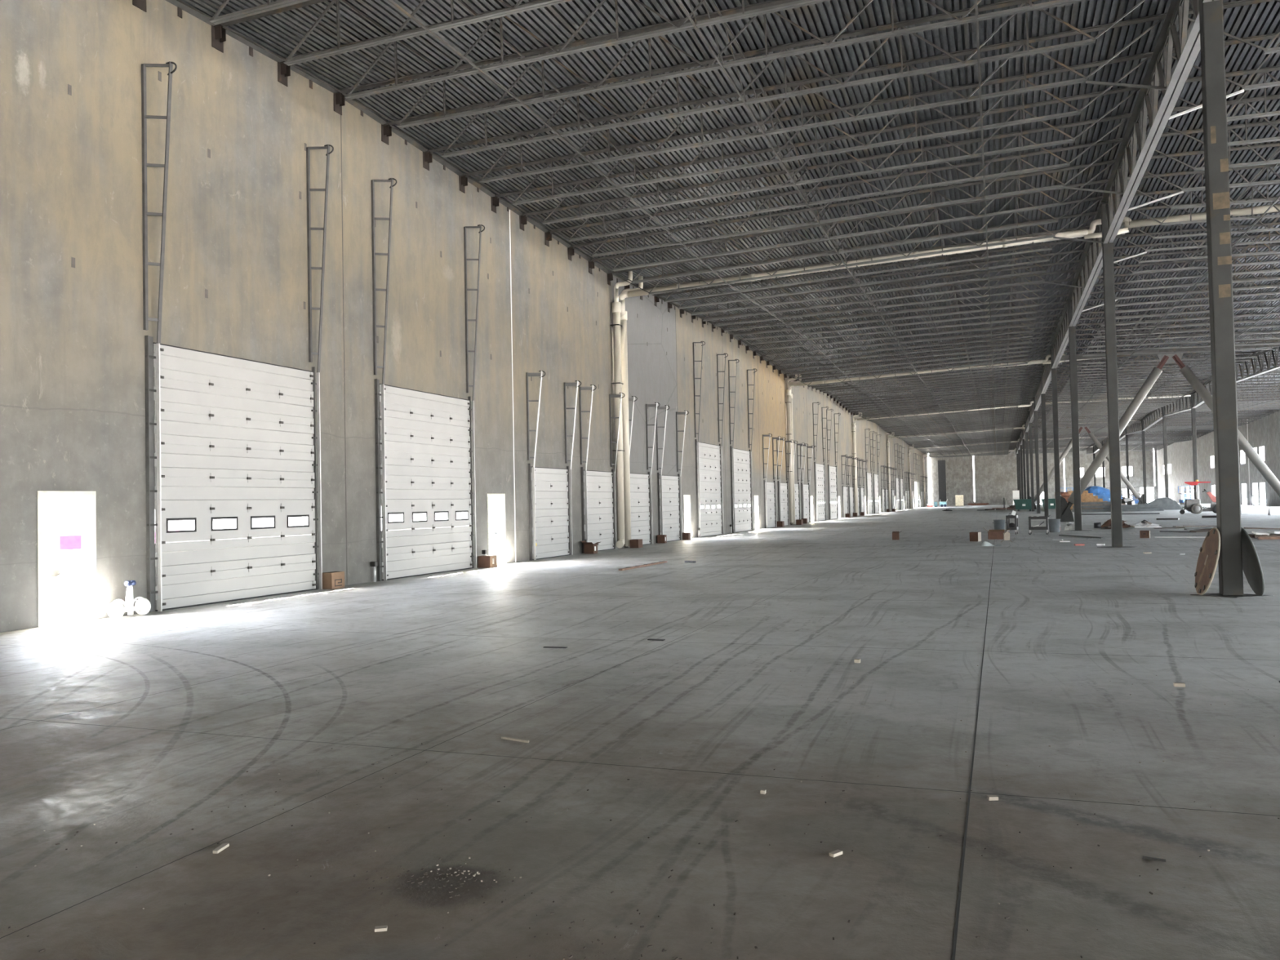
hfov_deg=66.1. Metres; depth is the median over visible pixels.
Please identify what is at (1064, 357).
beam
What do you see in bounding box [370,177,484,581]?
door
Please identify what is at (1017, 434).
joist
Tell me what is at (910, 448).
pipe
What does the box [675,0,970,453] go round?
bridging line
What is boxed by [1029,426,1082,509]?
diagonal brace
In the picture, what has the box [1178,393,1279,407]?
joist
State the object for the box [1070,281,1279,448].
bridging line
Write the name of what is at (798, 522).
cardboard box
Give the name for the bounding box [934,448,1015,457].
joist
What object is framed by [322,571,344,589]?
cardboard box
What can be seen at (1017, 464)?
steel column
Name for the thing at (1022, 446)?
joist
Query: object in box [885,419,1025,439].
joist
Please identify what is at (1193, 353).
joist
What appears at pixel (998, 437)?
joist
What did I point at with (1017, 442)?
joist
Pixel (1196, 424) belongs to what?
joist
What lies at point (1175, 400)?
joist
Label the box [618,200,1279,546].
pipe
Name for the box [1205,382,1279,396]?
joist
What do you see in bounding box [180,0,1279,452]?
ceiling
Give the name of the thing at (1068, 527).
heap
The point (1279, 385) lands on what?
bridging line
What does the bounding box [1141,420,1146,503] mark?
steel column
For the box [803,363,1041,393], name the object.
joist
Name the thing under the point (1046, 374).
girder
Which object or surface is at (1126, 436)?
steel column
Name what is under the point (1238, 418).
joist
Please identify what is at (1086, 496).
stack
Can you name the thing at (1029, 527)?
tray
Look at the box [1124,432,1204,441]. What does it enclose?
joist
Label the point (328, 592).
trim
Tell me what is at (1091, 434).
diagonal brace
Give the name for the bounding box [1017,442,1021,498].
steel column
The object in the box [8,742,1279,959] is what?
crumbs
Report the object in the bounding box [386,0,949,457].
bridging line
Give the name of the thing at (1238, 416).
joist
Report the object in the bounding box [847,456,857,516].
door
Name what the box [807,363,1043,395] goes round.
joist
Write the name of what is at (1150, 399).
joist
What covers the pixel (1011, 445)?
joist
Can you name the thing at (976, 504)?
pile
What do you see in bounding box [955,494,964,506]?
cabinet
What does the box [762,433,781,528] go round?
door
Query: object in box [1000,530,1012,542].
carton
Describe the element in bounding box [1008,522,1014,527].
tool bag
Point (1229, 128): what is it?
joist
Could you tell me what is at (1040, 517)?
tray
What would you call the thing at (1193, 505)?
machine
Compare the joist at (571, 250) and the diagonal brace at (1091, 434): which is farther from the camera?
the diagonal brace at (1091, 434)
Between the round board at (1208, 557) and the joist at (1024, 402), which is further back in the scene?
the joist at (1024, 402)
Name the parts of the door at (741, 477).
door, door, door, door, door, door, door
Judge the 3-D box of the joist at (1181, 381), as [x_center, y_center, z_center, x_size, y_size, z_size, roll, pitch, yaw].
[40.546,-8.369,81.114,13.780,1.131,0.142,-2,-1,20]
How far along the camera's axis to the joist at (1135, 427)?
144.58 m
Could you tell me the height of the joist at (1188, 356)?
1.131 m
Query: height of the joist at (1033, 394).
1.131 m
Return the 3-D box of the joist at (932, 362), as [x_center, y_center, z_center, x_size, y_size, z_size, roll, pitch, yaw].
[19.651,-7.881,70.423,18.096,1.777,0.300,-2,-1,20]
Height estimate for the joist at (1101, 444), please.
1.131 m
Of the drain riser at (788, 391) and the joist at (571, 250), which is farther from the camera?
the drain riser at (788, 391)
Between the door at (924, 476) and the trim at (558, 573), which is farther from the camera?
the door at (924, 476)
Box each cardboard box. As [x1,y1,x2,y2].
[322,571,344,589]
[478,555,497,568]
[581,541,599,553]
[630,538,642,547]
[657,534,666,543]
[682,532,690,539]
[777,520,784,527]
[795,519,803,524]
[801,518,807,523]
[845,513,850,517]
[890,531,901,539]
[969,532,981,541]
[982,527,1010,539]
[1139,530,1150,537]
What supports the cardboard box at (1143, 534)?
on the floor
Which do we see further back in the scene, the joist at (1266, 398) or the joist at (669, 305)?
the joist at (1266, 398)
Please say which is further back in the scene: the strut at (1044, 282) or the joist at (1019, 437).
the joist at (1019, 437)
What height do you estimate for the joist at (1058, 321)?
1.131 m
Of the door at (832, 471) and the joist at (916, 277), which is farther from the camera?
the door at (832, 471)
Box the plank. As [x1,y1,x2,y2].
[618,560,666,570]
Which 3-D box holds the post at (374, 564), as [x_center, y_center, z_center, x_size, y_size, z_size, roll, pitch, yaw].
[-6.474,2.236,23.992,0.120,0.500,0.110,-2,-1,20]
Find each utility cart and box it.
[1005,513,1018,534]
[1028,515,1050,534]
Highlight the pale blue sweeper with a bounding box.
[939,498,947,506]
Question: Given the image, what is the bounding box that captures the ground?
[41,497,1266,624]
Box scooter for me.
[106,580,151,619]
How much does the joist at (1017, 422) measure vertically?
1.131 m
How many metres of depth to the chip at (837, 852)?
4.90 m
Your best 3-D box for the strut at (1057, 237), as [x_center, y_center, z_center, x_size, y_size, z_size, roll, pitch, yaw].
[14.917,-8.175,33.531,1.551,0.396,0.050,-2,-1,20]
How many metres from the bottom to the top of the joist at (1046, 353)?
1.717 m
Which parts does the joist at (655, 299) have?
bearing plate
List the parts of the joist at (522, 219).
bearing plate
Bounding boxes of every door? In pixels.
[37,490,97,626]
[141,61,333,612]
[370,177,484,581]
[487,493,506,564]
[525,370,581,560]
[578,384,624,553]
[624,395,660,547]
[655,404,688,542]
[683,494,691,538]
[693,341,728,537]
[728,359,756,533]
[754,495,759,528]
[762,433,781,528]
[776,437,794,525]
[791,440,804,524]
[800,443,814,522]
[810,495,813,522]
[812,401,828,521]
[826,408,840,519]
[837,495,839,518]
[840,454,852,517]
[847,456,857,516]
[857,457,862,515]
[858,459,867,515]
[864,428,875,514]
[871,432,881,513]
[880,465,888,512]
[884,466,891,511]
[889,466,893,511]
[890,467,896,508]
[893,443,901,510]
[898,445,904,510]
[904,471,909,509]
[906,471,911,509]
[911,473,915,508]
[912,453,918,507]
[915,454,920,507]
[920,475,923,506]
[921,475,924,506]
[924,476,928,506]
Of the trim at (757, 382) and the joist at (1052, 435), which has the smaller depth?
the trim at (757, 382)
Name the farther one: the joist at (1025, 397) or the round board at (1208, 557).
the joist at (1025, 397)
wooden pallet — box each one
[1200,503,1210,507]
[1243,527,1279,537]
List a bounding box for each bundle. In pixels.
[1071,502,1111,511]
[1121,504,1164,511]
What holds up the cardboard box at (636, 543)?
on the floor
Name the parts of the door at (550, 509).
door, door, door, door, door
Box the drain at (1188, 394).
[853,393,1190,515]
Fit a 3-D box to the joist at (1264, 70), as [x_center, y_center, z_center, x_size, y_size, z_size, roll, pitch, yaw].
[18.973,-9.279,21.909,13.780,1.131,0.142,-1,-1,20]
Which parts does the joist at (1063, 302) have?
bearing plate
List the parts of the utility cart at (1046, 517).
corner post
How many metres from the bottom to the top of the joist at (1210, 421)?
1.131 m
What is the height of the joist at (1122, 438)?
1.131 m
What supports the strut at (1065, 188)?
attached to the joist at (548, 235)
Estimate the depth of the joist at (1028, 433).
154.56 m
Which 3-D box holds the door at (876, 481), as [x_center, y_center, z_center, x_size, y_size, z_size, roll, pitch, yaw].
[29.796,-0.844,123.351,0.598,10.015,4.735,-2,-1,20]
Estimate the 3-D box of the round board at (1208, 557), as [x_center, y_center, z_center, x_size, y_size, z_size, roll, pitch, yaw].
[9.799,1.408,17.013,0.317,1.170,1.200,-2,-1,18]
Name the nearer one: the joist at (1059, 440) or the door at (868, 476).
the door at (868, 476)
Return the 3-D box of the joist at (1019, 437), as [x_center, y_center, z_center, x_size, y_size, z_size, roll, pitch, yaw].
[56.274,-6.216,170.884,18.090,1.131,0.142,-4,-2,20]
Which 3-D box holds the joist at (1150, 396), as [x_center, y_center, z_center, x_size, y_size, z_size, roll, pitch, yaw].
[43.803,-8.064,90.085,13.780,1.131,0.142,0,-1,20]
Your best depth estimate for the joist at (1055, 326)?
60.91 m
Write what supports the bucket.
on the floor
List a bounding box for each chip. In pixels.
[213,842,229,853]
[501,736,528,742]
[760,789,766,794]
[828,849,842,857]
[853,658,860,662]
[986,795,998,800]
[1173,682,1185,687]
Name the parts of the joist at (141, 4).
bearing plate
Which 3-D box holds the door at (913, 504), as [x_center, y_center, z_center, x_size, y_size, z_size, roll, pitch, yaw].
[48.647,1.929,174.947,0.598,6.215,3.165,-2,-1,20]
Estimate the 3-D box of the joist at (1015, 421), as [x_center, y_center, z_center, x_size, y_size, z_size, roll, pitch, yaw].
[43.206,-6.756,135.000,18.090,1.132,0.142,-4,-2,20]
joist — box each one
[132,0,309,24]
[211,0,573,66]
[277,0,832,99]
[333,0,1090,128]
[381,0,1146,157]
[422,13,1166,182]
[458,51,1153,204]
[490,84,1142,224]
[519,112,1132,241]
[544,137,1123,257]
[567,159,1115,271]
[588,178,1109,283]
[607,195,1102,294]
[624,211,1097,302]
[640,225,1089,309]
[653,238,1088,315]
[667,248,1084,321]
[680,259,1080,326]
[691,269,1077,331]
[702,278,1074,336]
[711,286,1071,340]
[720,293,1069,344]
[729,301,1066,350]
[737,307,1064,355]
[745,314,1062,360]
[752,320,1059,365]
[760,325,1057,370]
[766,330,1056,374]
[772,335,1054,378]
[777,339,1053,382]
[783,344,1051,386]
[788,348,1049,388]
[794,351,1048,390]
[801,355,1045,391]
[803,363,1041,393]
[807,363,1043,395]
[811,365,1044,396]
[815,368,1043,398]
[819,371,1042,399]
[822,373,1040,400]
[826,377,1039,403]
[830,379,1039,405]
[833,382,1038,408]
[836,384,1037,410]
[839,386,1036,413]
[842,388,1035,414]
[844,390,1035,417]
[848,392,1034,418]
[850,394,1034,421]
[853,396,1033,421]
[855,398,1032,422]
[862,401,1031,423]
[863,400,1031,422]
[863,403,1030,424]
[865,407,1026,425]
[866,406,1028,425]
[877,410,1028,427]
[878,413,1026,432]
[880,411,1027,429]
[880,413,1027,431]
[880,415,1026,433]
[880,416,1026,435]
[883,407,1029,426]
[883,417,1026,436]
[884,408,1029,426]
[884,418,1025,437]
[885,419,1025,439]
[888,421,1024,439]
[889,422,1024,439]
[890,422,1024,439]
[895,423,1023,439]
[895,426,1019,440]
[896,424,1023,440]
[897,428,1021,441]
[902,426,1020,440]
[902,430,1019,441]
[903,432,1019,446]
[904,432,1020,447]
[906,434,1018,448]
[906,434,1020,448]
[907,436,1017,449]
[908,431,1018,445]
[909,429,1022,442]
[909,431,1021,444]
[910,430,1020,443]
[914,436,1019,450]
[914,437,1017,450]
[916,439,1017,450]
[917,435,1019,449]
[917,440,1017,450]
[920,437,1017,450]
[920,444,1015,455]
[921,440,1016,451]
[921,442,1016,452]
[921,443,1017,454]
[921,444,1017,456]
[922,444,1016,457]
[923,441,1017,453]
[923,445,1011,457]
[924,440,1015,451]
[926,438,1018,450]
[926,444,1015,453]
[926,445,1016,457]
[927,447,1013,457]
[927,448,1011,457]
[928,446,1014,457]
[928,446,1016,457]
[932,447,1015,457]
[933,442,1016,453]
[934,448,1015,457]
[937,448,1014,457]
[1022,445,1083,451]
[1024,437,1094,444]
[1024,440,1090,447]
[1024,440,1092,448]
[1024,442,1093,448]
[1024,444,1093,449]
[1024,444,1094,450]
[1027,426,1108,436]
[1027,429,1106,437]
[1027,430,1107,438]
[1027,431,1106,439]
[1027,433,1106,441]
[1027,434,1108,441]
[1027,435,1104,444]
[1027,435,1105,443]
[1027,435,1108,443]
[1027,438,1100,447]
[1028,425,1106,435]
[1028,432,1107,440]
[1028,432,1108,439]
[1031,421,1128,431]
[1031,421,1128,431]
[1031,423,1101,432]
[1031,431,1107,434]
[1032,417,1143,426]
[1032,418,1137,429]
[1032,425,1107,433]
[1032,425,1108,435]
[1032,435,1088,442]
[1032,444,1093,448]
[1033,413,1147,425]
[1033,414,1146,426]
[1037,404,1152,419]
[1037,408,1146,420]
[1037,408,1151,421]
[1037,411,1151,423]
[1037,412,1149,422]
[1037,420,1127,430]
[1038,400,1168,415]
[1038,401,1162,417]
[1038,401,1164,417]
[1039,397,1173,413]
[1040,396,1177,411]
[1040,399,1170,413]
[1044,386,1193,401]
[1044,388,1194,404]
[1044,391,1192,405]
[1044,392,1178,407]
[1044,396,1178,409]
[1045,382,1204,399]
[1045,394,1173,408]
[1046,425,1106,433]
[1047,376,1211,395]
[1047,379,1208,398]
[1048,373,1211,393]
[1049,369,1211,391]
[1050,367,1211,389]
[1056,358,1242,382]
[1056,362,1211,384]
[1056,363,1210,386]
[1057,350,1261,373]
[1057,351,1257,376]
[1057,354,1250,378]
[1062,347,1266,370]
[1063,345,1269,367]
[1065,338,1279,364]
[1066,330,1279,356]
[1075,306,1279,337]
[1075,312,1279,342]
[1075,318,1279,347]
[1075,324,1279,351]
[1077,300,1279,332]
[1080,291,1279,326]
[1083,284,1279,319]
[1086,275,1279,313]
[1089,268,1279,306]
[1092,253,1279,291]
[1093,262,1279,299]
[1096,233,1279,273]
[1096,243,1279,283]
[1101,222,1279,263]
[1101,444,1168,449]
[1112,195,1279,239]
[1116,211,1279,252]
[1119,182,1279,226]
[1119,434,1185,442]
[1120,433,1200,441]
[1120,434,1177,442]
[1120,435,1186,442]
[1120,435,1189,443]
[1120,438,1173,444]
[1120,440,1168,446]
[1120,443,1170,448]
[1121,434,1190,441]
[1121,437,1173,444]
[1121,438,1180,445]
[1123,443,1169,447]
[1124,431,1205,439]
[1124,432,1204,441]
[1124,442,1172,448]
[1127,163,1279,209]
[1128,430,1209,438]
[1128,430,1210,439]
[1128,435,1184,443]
[1129,429,1207,436]
[1130,427,1212,435]
[1133,421,1213,430]
[1133,423,1213,432]
[1133,426,1213,435]
[1135,424,1212,433]
[1136,142,1279,191]
[1138,422,1213,431]
[1139,417,1253,427]
[1140,416,1252,427]
[1140,418,1241,429]
[1140,419,1239,430]
[1144,421,1213,431]
[1146,94,1279,146]
[1146,120,1279,171]
[1148,418,1244,429]
[1150,412,1268,423]
[1151,410,1271,422]
[1151,417,1247,428]
[1153,413,1264,425]
[1153,415,1260,426]
[1154,408,1275,420]
[1157,407,1275,418]
[1158,65,1279,121]
[1164,399,1279,411]
[1166,32,1279,90]
[1167,403,1275,415]
[1170,404,1277,417]
[1172,401,1279,413]
[1176,398,1279,410]
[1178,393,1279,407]
[1179,396,1279,409]
[1182,0,1279,54]
[1182,394,1279,408]
[1186,391,1279,404]
[1186,395,1279,408]
[1189,391,1279,403]
[1190,391,1279,405]
[1197,388,1279,401]
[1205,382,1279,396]
[1205,386,1279,399]
[1209,380,1279,394]
[1235,360,1279,376]
[1236,364,1279,379]
[1236,371,1279,386]
[1236,375,1279,389]
[1236,377,1279,391]
[1237,368,1279,382]
[1240,358,1279,373]
[1253,355,1279,371]
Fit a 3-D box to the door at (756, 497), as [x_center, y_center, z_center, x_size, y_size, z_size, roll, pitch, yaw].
[7.273,2.054,62.430,0.257,2.175,1.130,-2,-1,20]
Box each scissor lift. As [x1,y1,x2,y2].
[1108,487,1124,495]
[1129,490,1142,503]
[1177,485,1194,504]
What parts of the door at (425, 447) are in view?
door, door, door, door, door, door, door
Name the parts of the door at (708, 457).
door, door, door, door, door, door, door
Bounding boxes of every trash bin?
[992,520,1006,529]
[1048,519,1061,532]
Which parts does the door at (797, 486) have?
door, door, door, door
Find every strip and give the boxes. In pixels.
[542,646,567,648]
[647,638,665,640]
[1081,512,1159,515]
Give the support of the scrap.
on the floor
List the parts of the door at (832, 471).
door, door, door, door, door, door, door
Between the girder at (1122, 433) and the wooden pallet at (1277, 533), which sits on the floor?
the wooden pallet at (1277, 533)
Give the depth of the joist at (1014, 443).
190.58 m
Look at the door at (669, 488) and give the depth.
45.85 m
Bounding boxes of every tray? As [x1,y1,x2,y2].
[1005,515,1017,518]
[1006,526,1018,529]
[1028,515,1048,519]
[1028,526,1048,529]
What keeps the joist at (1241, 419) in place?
attached to the ceiling
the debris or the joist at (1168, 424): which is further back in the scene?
the joist at (1168, 424)
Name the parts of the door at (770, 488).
door, door, door, door, door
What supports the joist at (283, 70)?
attached to the ceiling
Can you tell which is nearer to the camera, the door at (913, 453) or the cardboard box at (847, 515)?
the cardboard box at (847, 515)
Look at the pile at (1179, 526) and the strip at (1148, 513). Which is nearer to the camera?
the pile at (1179, 526)
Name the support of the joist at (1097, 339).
attached to the ceiling
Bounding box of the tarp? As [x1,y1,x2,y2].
[1084,485,1122,502]
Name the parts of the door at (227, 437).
door, door, door, door, door, door, door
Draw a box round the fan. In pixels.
[1251,494,1257,506]
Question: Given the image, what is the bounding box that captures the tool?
[684,560,695,563]
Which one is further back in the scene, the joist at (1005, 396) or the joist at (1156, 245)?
the joist at (1005, 396)
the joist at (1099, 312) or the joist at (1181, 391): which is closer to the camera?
the joist at (1099, 312)
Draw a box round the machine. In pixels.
[1179,480,1216,514]
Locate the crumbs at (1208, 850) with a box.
[34,660,1275,929]
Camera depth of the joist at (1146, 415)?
124.03 m
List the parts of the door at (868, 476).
door, door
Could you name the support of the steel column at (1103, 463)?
on the floor
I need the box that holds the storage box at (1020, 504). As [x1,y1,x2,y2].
[1013,500,1031,509]
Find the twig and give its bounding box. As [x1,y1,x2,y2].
[1142,856,1165,862]
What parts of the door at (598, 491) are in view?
door, door, door, door, door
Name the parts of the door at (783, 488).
door, door, door, door, door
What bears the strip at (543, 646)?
on the floor
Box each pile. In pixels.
[967,502,988,505]
[1153,525,1217,532]
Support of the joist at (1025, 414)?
attached to the ceiling
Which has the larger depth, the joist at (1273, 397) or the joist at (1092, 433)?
the joist at (1092, 433)
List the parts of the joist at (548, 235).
bearing plate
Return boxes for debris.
[1102,497,1135,511]
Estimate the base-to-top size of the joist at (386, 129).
1.131 m
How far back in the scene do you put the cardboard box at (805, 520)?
75.91 m
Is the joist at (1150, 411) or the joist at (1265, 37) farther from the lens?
the joist at (1150, 411)
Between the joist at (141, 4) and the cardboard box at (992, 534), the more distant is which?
the cardboard box at (992, 534)
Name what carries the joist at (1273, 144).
attached to the ceiling
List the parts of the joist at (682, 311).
bearing plate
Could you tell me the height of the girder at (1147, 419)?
2.025 m
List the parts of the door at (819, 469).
door, door, door, door, door, door, door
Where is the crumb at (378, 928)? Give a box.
[374,924,387,932]
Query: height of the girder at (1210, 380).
2.025 m
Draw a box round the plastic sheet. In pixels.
[981,541,1001,546]
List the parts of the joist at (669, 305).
bearing plate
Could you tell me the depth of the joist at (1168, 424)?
140.85 m
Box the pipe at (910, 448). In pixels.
[909,436,1101,508]
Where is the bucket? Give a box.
[1093,522,1101,528]
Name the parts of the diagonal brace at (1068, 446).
casing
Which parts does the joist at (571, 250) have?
bearing plate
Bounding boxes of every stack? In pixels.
[1013,490,1019,505]
[1054,491,1070,502]
[1068,490,1110,510]
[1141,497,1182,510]
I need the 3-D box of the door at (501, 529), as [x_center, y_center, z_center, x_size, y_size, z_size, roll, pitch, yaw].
[-4.490,1.507,30.137,0.257,2.175,1.130,-2,-1,20]
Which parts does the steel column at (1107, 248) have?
plate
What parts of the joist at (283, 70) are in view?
bearing plate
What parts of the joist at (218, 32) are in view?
bearing plate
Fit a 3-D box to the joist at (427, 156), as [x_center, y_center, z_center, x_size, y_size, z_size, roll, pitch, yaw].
[2.812,-8.831,24.175,18.110,1.131,1.150,-3,-2,20]
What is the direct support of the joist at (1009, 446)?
attached to the ceiling
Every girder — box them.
[1019,429,1022,444]
[1022,421,1026,439]
[1025,410,1029,431]
[1028,397,1034,422]
[1033,376,1042,410]
[1040,346,1052,394]
[1050,297,1070,368]
[1067,201,1105,326]
[1086,445,1093,453]
[1093,441,1101,453]
[1101,0,1200,244]
[1119,428,1124,440]
[1125,419,1142,435]
[1142,405,1162,431]
[1164,392,1192,416]
[1191,377,1212,408]
[1202,0,1217,2]
[1235,346,1279,382]
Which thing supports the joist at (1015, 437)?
attached to the ceiling
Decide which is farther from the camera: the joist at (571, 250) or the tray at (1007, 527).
the tray at (1007, 527)
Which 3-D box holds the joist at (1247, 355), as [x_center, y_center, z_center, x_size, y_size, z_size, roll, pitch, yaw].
[37.928,-8.429,73.938,13.780,1.131,0.142,-1,-1,20]
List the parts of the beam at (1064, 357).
gusset plate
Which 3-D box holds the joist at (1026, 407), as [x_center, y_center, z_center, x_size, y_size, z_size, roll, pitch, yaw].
[34.702,-7.317,111.682,18.090,1.131,0.142,-3,-2,20]
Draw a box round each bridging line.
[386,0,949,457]
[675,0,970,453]
[974,0,996,448]
[1039,163,1279,453]
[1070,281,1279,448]
[1124,385,1279,451]
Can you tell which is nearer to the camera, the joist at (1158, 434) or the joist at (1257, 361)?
the joist at (1257, 361)
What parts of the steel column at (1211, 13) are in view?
plate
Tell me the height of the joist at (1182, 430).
1.131 m
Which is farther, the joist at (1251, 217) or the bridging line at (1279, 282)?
the bridging line at (1279, 282)
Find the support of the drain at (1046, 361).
attached to the ceiling
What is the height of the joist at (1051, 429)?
1.131 m
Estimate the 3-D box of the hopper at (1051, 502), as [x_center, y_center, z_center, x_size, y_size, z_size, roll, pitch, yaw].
[48.269,2.885,115.314,2.400,1.420,1.720,-2,-2,22]
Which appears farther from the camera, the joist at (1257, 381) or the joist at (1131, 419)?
the joist at (1131, 419)
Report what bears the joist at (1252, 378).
attached to the ceiling
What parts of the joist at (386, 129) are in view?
bearing plate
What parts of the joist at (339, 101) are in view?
bearing plate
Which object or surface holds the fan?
on the floor
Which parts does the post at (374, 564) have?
post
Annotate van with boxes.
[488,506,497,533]
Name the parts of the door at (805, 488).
door, door, door, door, door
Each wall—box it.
[0,0,928,632]
[928,446,1158,506]
[1156,409,1279,506]
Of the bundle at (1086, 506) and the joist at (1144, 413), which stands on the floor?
the bundle at (1086, 506)
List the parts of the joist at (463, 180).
bearing plate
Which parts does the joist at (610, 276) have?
bearing plate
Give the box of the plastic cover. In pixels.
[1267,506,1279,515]
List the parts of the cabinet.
cabinet door, cabinet door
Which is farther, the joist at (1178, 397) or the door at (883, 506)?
the door at (883, 506)
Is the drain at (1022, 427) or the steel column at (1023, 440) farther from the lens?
the steel column at (1023, 440)
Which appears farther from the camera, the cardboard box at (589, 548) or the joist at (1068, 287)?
the joist at (1068, 287)
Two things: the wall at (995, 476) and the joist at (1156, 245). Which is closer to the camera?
the joist at (1156, 245)
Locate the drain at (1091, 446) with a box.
[924,445,1093,506]
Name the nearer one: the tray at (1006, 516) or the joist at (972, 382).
the tray at (1006, 516)
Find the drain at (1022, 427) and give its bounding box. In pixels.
[888,419,1141,511]
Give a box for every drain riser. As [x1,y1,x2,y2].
[609,271,632,547]
[785,374,797,522]
[851,412,860,512]
[886,432,893,510]
[907,446,912,507]
[922,453,926,506]
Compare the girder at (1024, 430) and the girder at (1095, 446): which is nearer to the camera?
the girder at (1024, 430)
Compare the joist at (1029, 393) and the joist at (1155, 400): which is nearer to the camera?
the joist at (1029, 393)
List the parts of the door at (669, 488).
door, door, door, door, door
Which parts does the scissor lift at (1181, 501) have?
guard rail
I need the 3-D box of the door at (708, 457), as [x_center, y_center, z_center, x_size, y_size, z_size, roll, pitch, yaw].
[3.885,-2.048,52.220,0.598,10.015,4.765,-2,-1,20]
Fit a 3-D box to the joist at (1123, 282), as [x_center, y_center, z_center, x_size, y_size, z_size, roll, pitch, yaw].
[27.475,-8.976,45.232,13.780,1.131,0.142,-2,-1,20]
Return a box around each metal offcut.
[1155,518,1179,519]
[1201,515,1216,517]
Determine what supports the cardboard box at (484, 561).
on the floor
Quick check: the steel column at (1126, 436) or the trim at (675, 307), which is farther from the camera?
the steel column at (1126, 436)
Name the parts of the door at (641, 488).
door, door, door, door, door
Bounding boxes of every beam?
[1031,421,1141,430]
[1060,341,1279,362]
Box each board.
[1058,534,1104,538]
[1194,527,1220,595]
[1241,527,1264,595]
[1257,536,1279,539]
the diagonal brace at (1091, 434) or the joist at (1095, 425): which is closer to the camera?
the diagonal brace at (1091, 434)
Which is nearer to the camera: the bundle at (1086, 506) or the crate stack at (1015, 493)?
the bundle at (1086, 506)
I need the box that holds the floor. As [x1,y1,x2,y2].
[0,502,1279,959]
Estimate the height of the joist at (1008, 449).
1.131 m
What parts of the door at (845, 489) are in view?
door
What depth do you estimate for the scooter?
16.94 m
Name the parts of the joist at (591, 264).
bearing plate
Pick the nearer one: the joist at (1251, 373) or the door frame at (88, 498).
the door frame at (88, 498)
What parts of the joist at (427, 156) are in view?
bearing plate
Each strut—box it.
[1043,281,1084,288]
[1053,236,1102,243]
[1063,186,1123,194]
[1082,299,1117,311]
[1084,80,1166,89]
[1102,251,1146,266]
[1127,191,1183,211]
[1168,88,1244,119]
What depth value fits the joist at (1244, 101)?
25.18 m
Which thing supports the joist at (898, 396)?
attached to the ceiling
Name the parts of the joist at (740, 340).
bearing plate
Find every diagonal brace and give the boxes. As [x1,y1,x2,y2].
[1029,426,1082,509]
[1060,355,1168,521]
[1084,426,1144,504]
[1172,354,1279,497]
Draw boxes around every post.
[370,561,377,582]
[481,550,487,555]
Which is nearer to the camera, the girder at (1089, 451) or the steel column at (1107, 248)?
the steel column at (1107, 248)
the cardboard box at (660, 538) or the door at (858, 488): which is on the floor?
the cardboard box at (660, 538)
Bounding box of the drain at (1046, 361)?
[789,339,1279,524]
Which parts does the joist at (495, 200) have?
bearing plate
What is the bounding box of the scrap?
[1074,543,1084,546]
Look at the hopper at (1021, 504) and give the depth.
115.27 m
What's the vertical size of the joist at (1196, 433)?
1.131 m
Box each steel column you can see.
[1016,446,1018,490]
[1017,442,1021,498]
[1019,436,1023,498]
[1022,430,1026,498]
[1024,422,1029,498]
[1028,411,1034,511]
[1033,396,1040,513]
[1040,377,1048,517]
[1049,347,1068,522]
[1066,298,1092,530]
[1093,446,1096,485]
[1099,202,1129,547]
[1101,440,1105,488]
[1124,427,1129,498]
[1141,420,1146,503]
[1162,406,1168,497]
[1190,0,1273,597]
[1190,394,1198,498]
[1235,382,1240,504]
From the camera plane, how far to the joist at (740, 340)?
55.64 m
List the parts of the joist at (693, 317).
bearing plate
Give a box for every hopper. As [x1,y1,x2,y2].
[1013,498,1035,511]
[1040,498,1055,508]
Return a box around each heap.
[1007,504,1015,508]
[1064,521,1074,530]
[1099,525,1111,528]
[1101,519,1130,528]
[1128,520,1161,528]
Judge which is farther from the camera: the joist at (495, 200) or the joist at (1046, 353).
the joist at (1046, 353)
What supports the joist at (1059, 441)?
attached to the ceiling
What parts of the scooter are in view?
steering stem, footboard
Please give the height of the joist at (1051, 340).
1.777 m
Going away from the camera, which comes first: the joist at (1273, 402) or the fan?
the joist at (1273, 402)
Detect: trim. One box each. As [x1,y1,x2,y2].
[0,507,973,938]
[0,509,942,730]
[1,717,1279,816]
[83,623,1271,660]
[165,0,922,453]
[328,591,1271,605]
[340,115,347,585]
[509,209,515,562]
[558,573,1155,577]
[609,298,614,514]
[675,306,679,471]
[722,356,726,511]
[737,549,1028,551]
[757,382,761,528]
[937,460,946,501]
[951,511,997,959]
[1127,560,1197,560]
[1246,422,1250,505]
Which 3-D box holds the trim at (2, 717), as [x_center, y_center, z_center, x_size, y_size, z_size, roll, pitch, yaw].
[9.748,1.649,3.084,45.000,0.002,0.005,-2,-1,20]
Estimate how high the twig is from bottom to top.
0.010 m
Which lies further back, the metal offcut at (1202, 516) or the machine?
the machine

